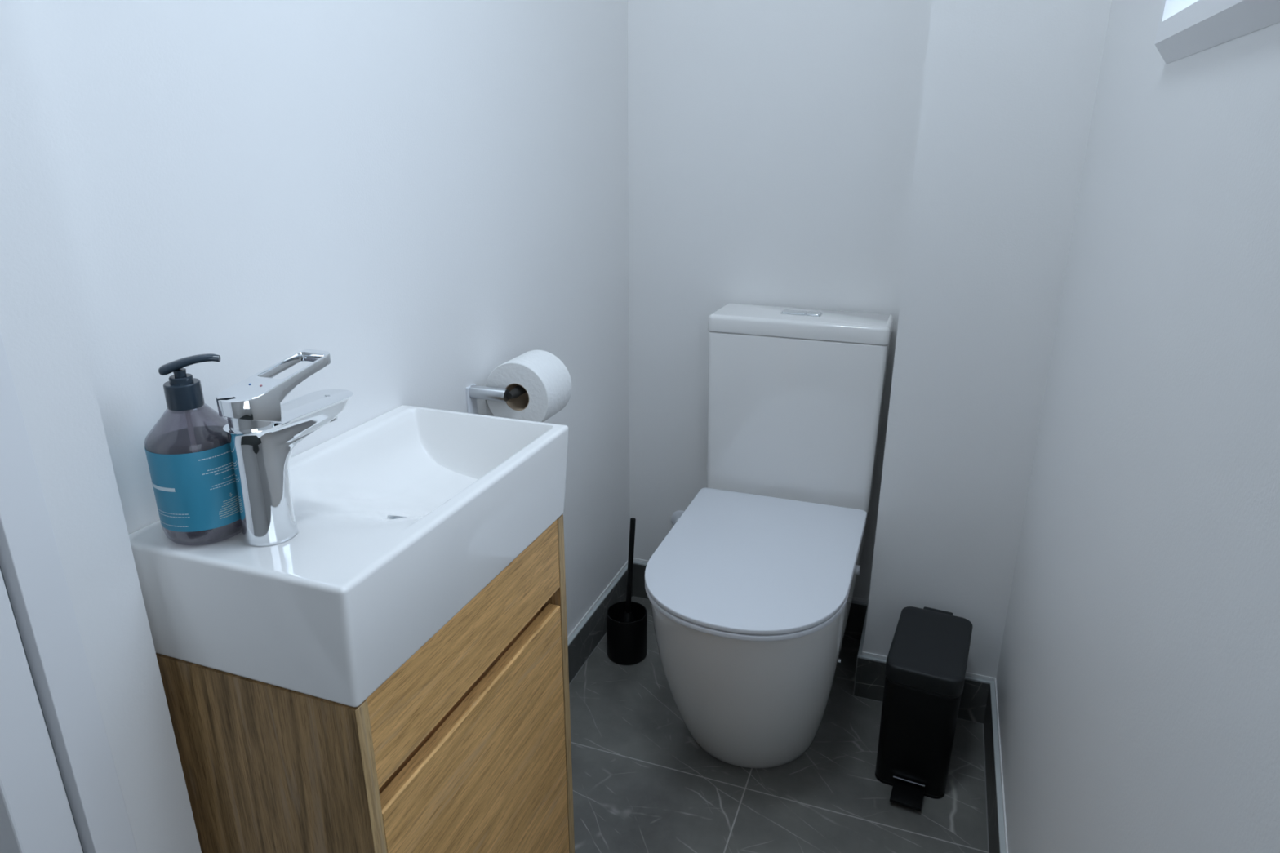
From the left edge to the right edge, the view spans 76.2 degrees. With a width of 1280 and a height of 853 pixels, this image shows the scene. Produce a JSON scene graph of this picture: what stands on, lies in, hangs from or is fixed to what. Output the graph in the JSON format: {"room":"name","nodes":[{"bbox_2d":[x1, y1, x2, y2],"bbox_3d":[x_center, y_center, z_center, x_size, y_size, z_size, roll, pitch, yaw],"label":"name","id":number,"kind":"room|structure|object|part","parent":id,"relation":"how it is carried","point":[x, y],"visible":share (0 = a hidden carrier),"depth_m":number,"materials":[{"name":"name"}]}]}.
{"room":"bathroom","nodes":[
{"label":"bathroom","id":0,"kind":"room"},
{"bbox_2d":[0,0,201,852],"bbox_3d":[-0.533,-0.103,0.598,0.124,2.101,0.145,7,20,19],"label":"wall","id":1,"kind":"structure","parent":0,"point":[41,331],"depth_m":0.67,"materials":[{"name":"paint"}]},
{"bbox_2d":[0,569,83,852],"bbox_3d":[-0.527,-0.085,0.544,0.076,2.100,0.043,7,20,19],"label":"door","id":2,"kind":"structure","parent":1,"relation":"in","point":[36,816],"depth_m":0.65,"materials":[{"name":"white paint"}]},
{"bbox_2d":[0,330,137,852],"bbox_3d":[-0.496,-0.098,0.581,0.045,2.100,0.034,7,20,19],"label":"door frame","id":3,"kind":"structure","parent":1,"relation":"in","point":[31,565],"depth_m":0.66,"materials":[{"name":"white paint"}]},
{"bbox_2d":[5,0,630,636],"bbox_3d":[-0.307,-0.431,1.200,0.080,2.480,1.570,7,20,19],"label":"wall","id":4,"kind":"structure","parent":0,"point":[428,197],"depth_m":1.00,"materials":[{"name":"paint"}]},
{"bbox_2d":[466,383,526,414],"bbox_3d":[-0.216,-0.045,1.345,0.085,0.072,0.120,7,20,19],"label":"toilet roll holder","id":5,"kind":"object","parent":4,"relation":"attached to","point":[473,392],"visible":0.73,"depth_m":1.29,"materials":[{"name":"silver metal"}]},
{"bbox_3d":[-0.270,-0.033,1.316,0.005,0.068,0.024,7,20,19],"label":"wall plate","id":6,"kind":"part","parent":5,"relation":"part of","materials":[{"name":"silver metal"}]},
{"bbox_3d":[-0.239,-0.052,1.298,0.062,0.021,0.021,7,20,19],"label":"arm","id":7,"kind":"part","parent":5,"relation":"part of","materials":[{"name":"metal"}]},
{"bbox_2d":[484,350,572,422],"bbox_3d":[-0.182,-0.054,1.338,0.115,0.127,0.088,7,20,19],"label":"toilet roll","id":8,"kind":"object","parent":5,"relation":"on","point":[546,380],"visible":0.89,"depth_m":1.30,"materials":[{"name":"paper"}]},
{"bbox_2d":[567,560,627,646],"bbox_3d":[-0.254,0.564,1.564,0.010,0.004,1.345,7,20,19],"label":"trim","id":9,"kind":"structure","parent":4,"relation":"attached to","point":[588,617],"depth_m":1.94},
{"bbox_2d":[568,569,632,684],"bbox_3d":[-0.254,0.612,1.581,0.010,0.098,1.345,7,20,19],"label":"baseboard","id":10,"kind":"structure","parent":4,"relation":"attached to","point":[580,648],"depth_m":1.93,"materials":[{"name":"stone"}]},
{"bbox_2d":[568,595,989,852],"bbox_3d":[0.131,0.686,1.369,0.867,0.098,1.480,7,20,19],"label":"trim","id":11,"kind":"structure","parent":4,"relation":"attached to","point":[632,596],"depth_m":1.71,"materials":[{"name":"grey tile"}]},
{"bbox_2d":[568,596,987,852],"bbox_3d":[0.141,0.762,1.425,0.987,0.080,1.542,7,20,19],"label":"floor","id":12,"kind":"structure","parent":0,"point":[642,783],"depth_m":1.54,"materials":[{"name":"tile"}]},
{"bbox_2d":[155,514,574,852],"bbox_3d":[-0.293,0.489,1.059,0.248,0.676,0.426,7,20,19],"label":"vanity cabinet","id":13,"kind":"object","parent":12,"relation":"on","point":[466,747],"visible":0.84,"depth_m":0.84,"materials":[{"name":"brown wood"}]},
{"bbox_3d":[-0.364,0.553,0.877,0.247,0.676,0.016,7,20,19],"label":"panel","id":14,"kind":"part","parent":13,"relation":"part of","materials":[{"name":"brown wood"}]},
{"bbox_2d":[128,404,568,706],"bbox_3d":[-0.288,0.110,0.925,0.259,0.126,0.440,7,20,19],"label":"basin","id":15,"kind":"object","parent":13,"relation":"in","point":[405,515],"visible":0.84,"depth_m":0.77,"materials":[{"name":"white ceramic"}]},
{"bbox_2d":[144,353,240,533],"bbox_3d":[-0.405,0.018,0.742,0.076,0.170,0.076,7,20,19],"label":"soap dispenser","id":16,"kind":"object","parent":15,"relation":"on","point":[192,470],"visible":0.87,"depth_m":0.72,"materials":[{"name":"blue plastic"}]},
{"bbox_3d":[-0.405,-0.047,0.719,0.010,0.007,0.010,7,20,19],"label":"pump stem","id":17,"kind":"part","parent":16,"relation":"part of","materials":[{"name":"grey plastic"}]},
{"bbox_2d":[216,349,353,546],"bbox_3d":[-0.327,0.013,0.778,0.047,0.155,0.146,7,20,19],"label":"mixer tap","id":18,"kind":"object","parent":15,"relation":"on","point":[263,433],"visible":1,"depth_m":0.73,"materials":[{"name":"silver metal"}]},
{"bbox_3d":[-0.332,-0.034,0.747,0.042,0.046,0.118,7,20,19],"label":"lever","id":19,"kind":"part","parent":18,"relation":"part of","materials":[{"name":"silver metal"}]},
{"bbox_3d":[-0.185,0.231,0.926,0.016,0.102,0.394,7,20,19],"label":"rail","id":20,"kind":"part","parent":13,"relation":"part of","materials":[{"name":"brown wood"}]},
{"bbox_3d":[-0.185,0.521,1.028,0.017,0.456,0.391,7,20,19],"label":"door","id":21,"kind":"part","parent":13,"relation":"part of","materials":[{"name":"brown wood"}]},
{"bbox_3d":[-0.222,0.426,1.240,0.247,0.676,0.016,7,20,19],"label":"panel","id":22,"kind":"part","parent":13,"relation":"part of","materials":[{"name":"brown wood"}]},
{"bbox_2d":[606,600,647,665],"bbox_3d":[-0.031,0.485,1.919,0.095,0.115,0.095,7,20,19],"label":"toilet brush holder","id":23,"kind":"object","parent":12,"relation":"on","point":[627,642],"visible":0.97,"depth_m":1.89,"materials":[{"name":"black plastic"}]},
{"bbox_2d":[618,517,635,622],"bbox_3d":[-0.031,0.369,1.891,0.045,0.327,0.045,-1,19,-4],"label":"toilet brush","id":24,"kind":"object","parent":23,"relation":"in","point":[627,617],"visible":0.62,"depth_m":1.89,"materials":[{"name":"black plastic"}]},
{"bbox_3d":[-0.022,0.325,1.887,0.012,0.241,0.031,16,25,38],"label":"handle","id":25,"kind":"part","parent":24,"relation":"part of","materials":[{"name":"black plastic"}]},
{"bbox_2d":[644,303,893,768],"bbox_3d":[0.247,0.225,1.615,0.371,0.808,0.695,7,20,19],"label":"toilet","id":26,"kind":"object","parent":12,"relation":"on","point":[750,591],"visible":1,"depth_m":1.61,"materials":[{"name":"white ceramic"}]},
{"bbox_3d":[0.215,0.254,1.534,0.359,0.010,0.511,7,20,19],"label":"seat","id":27,"kind":"part","parent":26,"relation":"part of","materials":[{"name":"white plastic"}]},
{"bbox_3d":[0.217,0.241,1.534,0.359,0.009,0.522,7,20,19],"label":"seat lid","id":28,"kind":"part","parent":26,"relation":"part of","materials":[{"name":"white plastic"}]},
{"bbox_3d":[0.339,-0.219,1.724,0.371,0.036,0.140,7,20,19],"label":"cistern lid","id":29,"kind":"part","parent":26,"relation":"part of","materials":[{"name":"white ceramic"}]},
{"bbox_3d":[0.342,-0.239,1.727,0.084,0.002,0.034,7,20,19],"label":"flush plate","id":30,"kind":"part","parent":26,"relation":"part of","materials":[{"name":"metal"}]},
{"bbox_2d":[875,606,973,811],"bbox_3d":[0.539,0.532,1.561,0.134,0.264,0.284,9,21,24],"label":"pedal bin","id":31,"kind":"object","parent":12,"relation":"on","point":[926,662],"visible":1,"depth_m":1.49,"materials":[{"name":"black plastic"}]},
{"bbox_3d":[0.500,0.659,1.517,0.057,0.002,0.003,9,21,24],"label":"pedal slot plate","id":32,"kind":"part","parent":31,"relation":"part of","materials":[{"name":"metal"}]},
{"bbox_3d":[0.548,0.417,1.540,0.134,0.034,0.225,9,21,24],"label":"bin lid","id":33,"kind":"part","parent":31,"relation":"part of","materials":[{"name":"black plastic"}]},
{"bbox_2d":[627,0,932,599],"bbox_3d":[0.404,-0.607,1.702,0.888,2.480,0.080,7,20,19],"label":"wall","id":34,"kind":"structure","parent":0,"point":[772,144],"depth_m":1.74,"materials":[{"name":"paint"}]},
{"bbox_2d":[671,510,684,525],"bbox_3d":[0.100,0.241,2.055,0.052,0.052,0.030,7,20,19],"label":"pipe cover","id":35,"kind":"object","parent":34,"relation":"attached to","point":[676,515],"visible":0.41,"depth_m":2.06,"materials":[{"name":"white plastic"}]},
{"bbox_2d":[632,564,866,639],"bbox_3d":[0.264,0.440,2.072,0.602,0.098,0.010,7,20,19],"label":"baseboard","id":36,"kind":"structure","parent":34,"relation":"attached to","point":[855,624],"depth_m":1.99,"materials":[{"name":"stone"}]},
{"bbox_2d":[633,558,868,605],"bbox_3d":[0.264,0.392,2.055,0.602,0.004,0.010,7,20,19],"label":"trim","id":37,"kind":"structure","parent":34,"relation":"attached to","point":[859,602],"depth_m":1.97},
{"bbox_2d":[863,0,1111,677],"bbox_3d":[0.644,-0.553,1.458,0.265,2.420,0.221,7,20,19],"label":"wall","id":38,"kind":"structure","parent":0,"point":[1010,86],"depth_m":1.46,"materials":[{"name":"paint"}]},
{"bbox_2d":[853,657,862,696],"bbox_3d":[0.513,0.509,1.875,0.010,0.098,0.231,7,20,19],"label":"baseboard","id":39,"kind":"structure","parent":38,"relation":"attached to","point":[860,660],"depth_m":1.77,"materials":[{"name":"stone"}]},
{"bbox_2d":[857,602,868,654],"bbox_3d":[0.514,0.459,1.862,0.010,0.004,0.221,7,20,19],"label":"trim","id":40,"kind":"structure","parent":38,"relation":"attached to","point":[863,635],"depth_m":1.83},
{"bbox_2d":[857,658,990,723],"bbox_3d":[0.599,0.559,1.734,0.255,0.098,0.010,7,20,19],"label":"baseboard","id":41,"kind":"structure","parent":38,"relation":"attached to","point":[974,697],"depth_m":1.71,"materials":[{"name":"stone"}]},
{"bbox_2d":[857,651,995,684],"bbox_3d":[0.599,0.510,1.717,0.276,0.004,0.010,7,20,19],"label":"trim","id":42,"kind":"structure","parent":38,"relation":"attached to","point":[860,655],"depth_m":1.72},
{"bbox_2d":[995,0,1279,852],"bbox_3d":[0.638,-0.316,0.872,0.160,2.480,1.570,7,20,19],"label":"wall","id":43,"kind":"structure","parent":0,"point":[1138,677],"depth_m":0.72,"materials":[{"name":"paint"}]},
{"bbox_2d":[983,686,999,852],"bbox_3d":[0.506,0.769,1.133,0.010,0.098,1.269,7,20,19],"label":"baseboard","id":44,"kind":"structure","parent":43,"relation":"attached to","point":[993,824],"depth_m":1.48,"materials":[{"name":"stone"}]},
{"bbox_2d":[990,678,1008,852],"bbox_3d":[0.504,0.722,1.111,0.010,0.004,1.259,7,20,19],"label":"trim","id":45,"kind":"structure","parent":43,"relation":"attached to","point":[997,762],"depth_m":1.43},
{"bbox_2d":[1154,0,1279,63],"bbox_3d":[0.493,-0.701,0.451,0.105,0.871,0.586,7,20,19],"label":"window","id":46,"kind":"structure","parent":43,"relation":"in","point":[1185,28],"depth_m":0.70,"materials":[{"name":"white paint"}]}
]}

